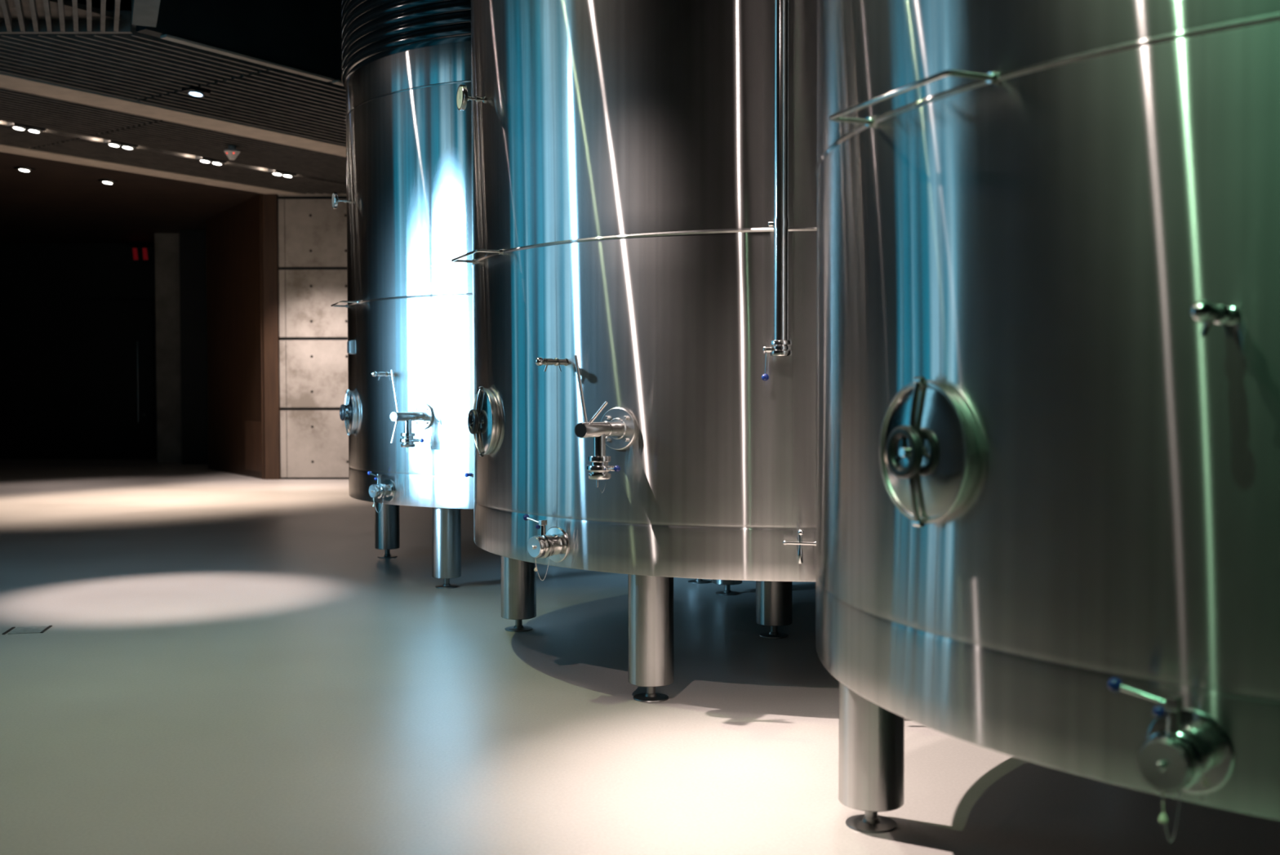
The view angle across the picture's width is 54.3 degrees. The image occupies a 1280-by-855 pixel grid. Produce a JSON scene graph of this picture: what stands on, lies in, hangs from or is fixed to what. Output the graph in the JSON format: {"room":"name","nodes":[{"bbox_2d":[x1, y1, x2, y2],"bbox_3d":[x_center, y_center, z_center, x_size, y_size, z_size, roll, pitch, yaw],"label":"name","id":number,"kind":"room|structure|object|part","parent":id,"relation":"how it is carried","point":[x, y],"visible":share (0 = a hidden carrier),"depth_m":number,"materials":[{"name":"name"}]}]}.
{"room":"winery tank room","nodes":[
{"label":"winery tank room","id":0,"kind":"room"},
{"bbox_2d":[0,243,157,458],"bbox_3d":[-14.003,-1.722,28.363,12.000,4.870,0.200,0,2,0],"label":"wall","id":1,"kind":"structure","parent":0,"point":[42,284],"depth_m":28.25,"materials":[{"name":"black paint"}]},
{"bbox_2d":[76,299,155,458],"bbox_3d":[-11.852,-1.085,28.183,1.700,3.600,0.196,0,2,0],"label":"door","id":2,"kind":"structure","parent":1,"relation":"in","point":[116,337],"depth_m":28.18,"materials":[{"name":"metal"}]},
{"bbox_3d":[-11.313,-1.030,28.139,0.030,1.830,0.106,0,2,0],"label":"handle","id":3,"kind":"part","parent":2,"relation":"part of","materials":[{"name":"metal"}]},
{"bbox_2d":[68,0,131,11],"bbox_3d":[-3.010,-5.918,13.846,34.000,0.200,40.000,0,2,0],"label":"ceiling","id":4,"kind":"structure","parent":0,"point":[125,5],"depth_m":17.42,"materials":[{"name":"black paint"}]},
{"bbox_2d":[0,151,261,243],"bbox_3d":[-12.470,-4.173,26.951,16.542,0.100,30.004,1,2,35],"label":"ceiling","id":5,"kind":"structure","parent":0,"point":[56,202],"depth_m":22.33,"materials":[{"name":"black paint"}]},
{"bbox_2d":[13,166,35,172],"bbox_3d":[-9.277,-3.913,18.802,0.170,0.114,0.240,1,2,35],"label":"ceiling light","id":6,"kind":"object","parent":5,"relation":"attached to","point":[24,169],"visible":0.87,"depth_m":18.76,"materials":[{"name":"black rubber"}]},
{"bbox_2d":[97,178,117,184],"bbox_3d":[-8.497,-3.944,19.911,0.170,0.114,0.240,1,2,35],"label":"ceiling light","id":7,"kind":"object","parent":5,"relation":"attached to","point":[103,180],"visible":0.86,"depth_m":19.87,"materials":[{"name":"black rubber"}]},
{"bbox_2d":[127,247,155,260],"bbox_3d":[-11.157,-3.881,27.924,0.640,0.300,0.044,0,2,0],"label":"lit sign","id":8,"kind":"object","parent":5,"relation":"hanging from","point":[133,253],"visible":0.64,"depth_m":27.91,"materials":[{"name":"red plastic"}]},
{"bbox_2d":[0,0,346,181],"bbox_3d":[-1.036,-3.959,16.498,10.265,0.205,22.002,1,2,35],"label":"ceiling","id":9,"kind":"structure","parent":0,"point":[154,70],"depth_m":13.97,"materials":[{"name":"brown wood"}]},
{"bbox_2d":[131,0,160,27],"bbox_3d":[-3.607,-3.814,9.291,0.210,0.300,4.998,-1,2,-24],"label":"trim","id":10,"kind":"structure","parent":9,"relation":"attached to","point":[144,12],"depth_m":11.19,"materials":[{"name":"grey concrete"}]},
{"bbox_2d":[181,84,210,97],"bbox_3d":[-4.986,-3.782,14.014,0.170,0.114,0.260,1,2,35],"label":"ceiling light","id":11,"kind":"object","parent":9,"relation":"attached to","point":[193,91],"visible":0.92,"depth_m":13.96,"materials":[{"name":"black rubber"}]},
{"bbox_2d":[223,145,239,159],"bbox_3d":[-5.606,-3.769,17.145,0.216,0.185,0.216,0,2,0],"label":"smoke detector","id":12,"kind":"object","parent":9,"relation":"attached to","point":[232,153],"visible":1,"depth_m":17.09,"materials":[{"name":"white plastic"}]},
{"bbox_2d":[0,124,346,194],"bbox_3d":[-5.923,-4.023,19.922,1.230,0.165,22.003,1,2,35],"label":"ceiling","id":13,"kind":"structure","parent":0,"point":[43,141],"depth_m":18.31,"materials":[{"name":"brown wood"}]},
{"bbox_2d":[0,119,346,185],"bbox_3d":[-5.329,-3.969,19.508,0.220,0.172,22.003,1,2,35],"label":"light channel trim","id":14,"kind":"object","parent":13,"relation":"attached to","point":[91,137],"depth_m":17.49,"materials":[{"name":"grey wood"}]},
{"bbox_3d":[-7.835,-3.839,15.934,0.170,0.112,0.420,1,2,35],"label":"ceiling light","id":15,"kind":"part","parent":14,"relation":"part of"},
{"bbox_3d":[-7.078,-3.869,17.014,0.170,0.112,0.420,1,2,35],"label":"ceiling light","id":16,"kind":"part","parent":14,"relation":"part of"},
{"bbox_3d":[-6.252,-3.902,18.192,0.170,0.112,0.420,1,2,35],"label":"ceiling light","id":17,"kind":"part","parent":14,"relation":"part of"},
{"bbox_3d":[-5.513,-3.932,19.246,0.170,0.112,0.420,1,2,35],"label":"ceiling light","id":18,"kind":"part","parent":14,"relation":"part of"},
{"bbox_2d":[179,230,208,464],"bbox_3d":[-8.883,-1.669,26.064,1.360,4.870,0.200,0,2,0],"label":"wall","id":19,"kind":"structure","parent":0,"point":[193,246],"depth_m":25.97,"materials":[{"name":"black paint"}]},
{"bbox_2d":[136,0,342,83],"bbox_3d":[-0.068,-4.939,18.391,0.150,2.010,16.202,1,2,35],"label":"wall","id":20,"kind":"structure","parent":0,"point":[304,35],"depth_m":12.88,"materials":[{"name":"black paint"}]},
{"bbox_2d":[160,34,343,86],"bbox_3d":[0.036,-3.919,18.469,0.100,0.025,16.002,1,2,35],"label":"trim","id":21,"kind":"structure","parent":20,"relation":"attached to","point":[166,37],"depth_m":12.69,"materials":[{"name":"paint"}]},
{"bbox_2d":[205,193,280,479],"bbox_3d":[-7.230,-1.587,22.888,0.440,4.870,3.873,-1,2,-33],"label":"wall","id":22,"kind":"structure","parent":0,"point":[242,240],"depth_m":22.22,"materials":[{"name":"brown wood"}]},
{"bbox_3d":[-6.774,0.326,21.860,0.012,0.860,0.990,-1,2,-33],"label":"kick panel","id":23,"kind":"part","parent":22,"relation":"part of","materials":[{"name":"brown wood"}]},
{"bbox_2d":[278,192,348,479],"bbox_3d":[2.416,-2.578,21.389,17.160,6.900,0.200,0,2,0],"label":"wall","id":24,"kind":"structure","parent":0,"point":[313,233],"depth_m":21.32,"materials":[{"name":"concrete"}]},
{"bbox_2d":[0,144,300,195],"bbox_3d":[-6.640,-4.002,20.425,0.460,0.112,22.003,1,2,35],"label":"trim","id":25,"kind":"structure","parent":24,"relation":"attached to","point":[5,148],"depth_m":18.94,"materials":[{"name":"paint"}]},
{"bbox_2d":[0,71,346,156],"bbox_3d":[-3.618,-3.950,18.308,0.560,0.112,22.003,1,2,35],"label":"ceiling beam","id":26,"kind":"structure","parent":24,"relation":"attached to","point":[7,81],"depth_m":15.10,"materials":[{"name":"paint"}]},
{"bbox_2d":[0,458,1279,854],"bbox_3d":[-3.998,1.179,14.036,36.000,0.205,40.000,0,2,0],"label":"floor","id":27,"kind":"structure","parent":0,"point":[227,663],"depth_m":5.65,"materials":[{"name":"concrete"}]},
{"bbox_2d":[154,233,182,462],"bbox_3d":[-9.948,-1.687,26.814,0.650,4.870,0.700,0,2,0],"label":"wall pier","id":28,"kind":"object","parent":27,"relation":"on","point":[166,246],"visible":0.51,"depth_m":26.46,"materials":[{"name":"grey concrete"}]},
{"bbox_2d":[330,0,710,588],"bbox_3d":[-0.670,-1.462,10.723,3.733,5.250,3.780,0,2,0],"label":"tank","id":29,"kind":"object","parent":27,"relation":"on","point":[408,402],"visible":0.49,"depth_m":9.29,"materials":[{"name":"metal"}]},
{"bbox_3d":[-2.374,-0.993,10.042,0.147,0.028,0.532,-1,2,-23],"label":"handrail","id":30,"kind":"part","parent":29,"relation":"part of","materials":[{"name":"metal"}]},
{"bbox_3d":[-2.344,-0.121,10.035,0.038,0.330,0.330,-1,2,-24],"label":"hatch lid","id":31,"kind":"part","parent":29,"relation":"part of","materials":[{"name":"metal"}]},
{"bbox_3d":[-2.325,-0.645,10.030,0.040,0.110,0.110,-1,2,-24],"label":"name plate","id":32,"kind":"part","parent":29,"relation":"part of","materials":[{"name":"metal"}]},
{"bbox_3d":[-1.980,-0.399,9.295,0.042,0.042,0.042,0,2,0],"label":"cock knob","id":33,"kind":"part","parent":29,"relation":"part of","materials":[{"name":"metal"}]},
{"bbox_3d":[-2.009,0.386,9.463,0.123,0.085,0.036,1,2,44],"label":"lever","id":34,"kind":"part","parent":29,"relation":"part of","materials":[{"name":"metal"}]},
{"bbox_3d":[-2.259,0.717,11.141,0.217,0.722,0.217,0,2,0],"label":"leg","id":35,"kind":"part","parent":29,"relation":"part of","materials":[{"name":"metal"}]},
{"bbox_3d":[-1.457,0.762,9.392,0.217,0.722,0.217,0,2,0],"label":"leg","id":36,"kind":"part","parent":29,"relation":"part of","materials":[{"name":"metal"}]},
{"bbox_3d":[-1.246,0.344,9.049,0.036,0.036,0.088,0,2,19],"label":"plug knob","id":37,"kind":"part","parent":29,"relation":"part of","materials":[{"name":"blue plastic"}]},
{"bbox_2d":[451,0,817,702],"bbox_3d":[0.839,-1.372,7.273,3.733,5.250,3.780,0,2,0],"label":"tank","id":38,"kind":"object","parent":27,"relation":"on","point":[644,179],"visible":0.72,"depth_m":5.72,"materials":[{"name":"metal"}]},
{"bbox_3d":[-0.865,-0.903,6.592,0.147,0.028,0.532,-1,2,-23],"label":"handrail","id":39,"kind":"part","parent":38,"relation":"part of","materials":[{"name":"metal"}]},
{"bbox_3d":[-0.835,-0.031,6.586,0.038,0.330,0.330,-1,2,-24],"label":"hatch lid","id":40,"kind":"part","parent":38,"relation":"part of","materials":[{"name":"metal"}]},
{"bbox_3d":[-0.749,0.806,7.691,0.217,0.722,0.217,0,2,0],"label":"leg","id":41,"kind":"part","parent":38,"relation":"part of","materials":[{"name":"metal"}]},
{"bbox_3d":[-0.552,0.437,6.060,0.031,0.031,0.031,0,2,0],"label":"ball knob","id":42,"kind":"part","parent":38,"relation":"part of","materials":[{"name":"blue plastic"}]},
{"bbox_3d":[-0.500,0.475,6.014,0.123,0.085,0.036,1,2,44],"label":"lever","id":43,"kind":"part","parent":38,"relation":"part of","materials":[{"name":"metal"}]},
{"bbox_3d":[-0.490,0.476,5.993,0.024,0.024,0.024,0,2,0],"label":"lock knob","id":44,"kind":"part","parent":38,"relation":"part of","materials":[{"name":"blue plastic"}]},
{"bbox_3d":[-0.470,-0.309,5.846,0.042,0.042,0.042,0,2,0],"label":"cock knob","id":45,"kind":"part","parent":38,"relation":"part of","materials":[{"name":"metal"}]},
{"bbox_3d":[-0.102,0.183,5.563,0.031,0.031,0.031,0,2,0],"label":"ball knob","id":46,"kind":"part","parent":38,"relation":"part of","materials":[{"name":"blue plastic"}]},
{"bbox_3d":[0.052,0.852,5.942,0.217,0.722,0.217,0,2,0],"label":"leg","id":47,"kind":"part","parent":38,"relation":"part of","materials":[{"name":"metal"}]},
{"bbox_3d":[0.633,0.768,9.052,0.217,0.722,0.217,0,2,0],"label":"leg","id":48,"kind":"part","parent":38,"relation":"part of","materials":[{"name":"metal"}]},
{"bbox_3d":[0.549,-0.279,5.439,0.011,0.095,0.006,-1,2,-19],"label":"valve lever","id":49,"kind":"part","parent":38,"relation":"part of","materials":[{"name":"metal"}]},
{"bbox_3d":[0.802,0.810,7.467,0.217,0.722,0.217,0,2,0],"label":"leg","id":50,"kind":"part","parent":38,"relation":"part of","materials":[{"name":"metal"}]},
{"bbox_2d":[782,528,816,563],"bbox_3d":[0.703,0.519,5.505,0.154,0.150,0.102,0,2,0],"label":"tap","id":51,"kind":"object","parent":38,"relation":"on","point":[799,545],"depth_m":5.54,"materials":[{"name":"metal"}]},
{"bbox_2d":[815,0,1279,841],"bbox_3d":[2.366,-1.281,3.772,3.733,5.250,3.780,0,2,0],"label":"tank","id":52,"kind":"object","parent":27,"relation":"on","point":[1047,232],"visible":1,"depth_m":2.76,"materials":[{"name":"metal"}]},
{"bbox_3d":[0.778,0.898,4.190,0.217,0.722,0.217,0,2,0],"label":"leg","id":53,"kind":"part","parent":52,"relation":"part of","materials":[{"name":"metal"}]},
{"bbox_3d":[0.662,-0.812,3.091,0.147,0.028,0.532,-1,2,-23],"label":"handrail","id":54,"kind":"part","parent":52,"relation":"part of","materials":[{"name":"metal"}]},
{"bbox_3d":[0.693,0.060,3.085,0.038,0.330,0.330,-1,2,-24],"label":"hatch lid","id":55,"kind":"part","parent":52,"relation":"part of","materials":[{"name":"metal"}]},
{"bbox_3d":[0.975,0.528,2.559,0.031,0.031,0.031,0,2,0],"label":"ball knob","id":56,"kind":"part","parent":52,"relation":"part of","materials":[{"name":"blue plastic"}]},
{"bbox_3d":[1.027,0.567,2.513,0.123,0.085,0.036,1,2,44],"label":"lever","id":57,"kind":"part","parent":52,"relation":"part of","materials":[{"name":"metal"}]},
{"bbox_3d":[1.037,0.568,2.492,0.024,0.024,0.024,0,2,0],"label":"lock knob","id":58,"kind":"part","parent":52,"relation":"part of","materials":[{"name":"blue plastic"}]},
{"bbox_3d":[1.059,0.768,2.485,0.092,0.116,0.002,-2,2,-44],"label":"cord","id":59,"kind":"part","parent":52,"relation":"part of","materials":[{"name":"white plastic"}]},
{"bbox_3d":[1.057,-0.218,2.345,0.042,0.042,0.042,0,2,0],"label":"cock knob","id":60,"kind":"part","parent":52,"relation":"part of","materials":[{"name":"metal"}]}
]}

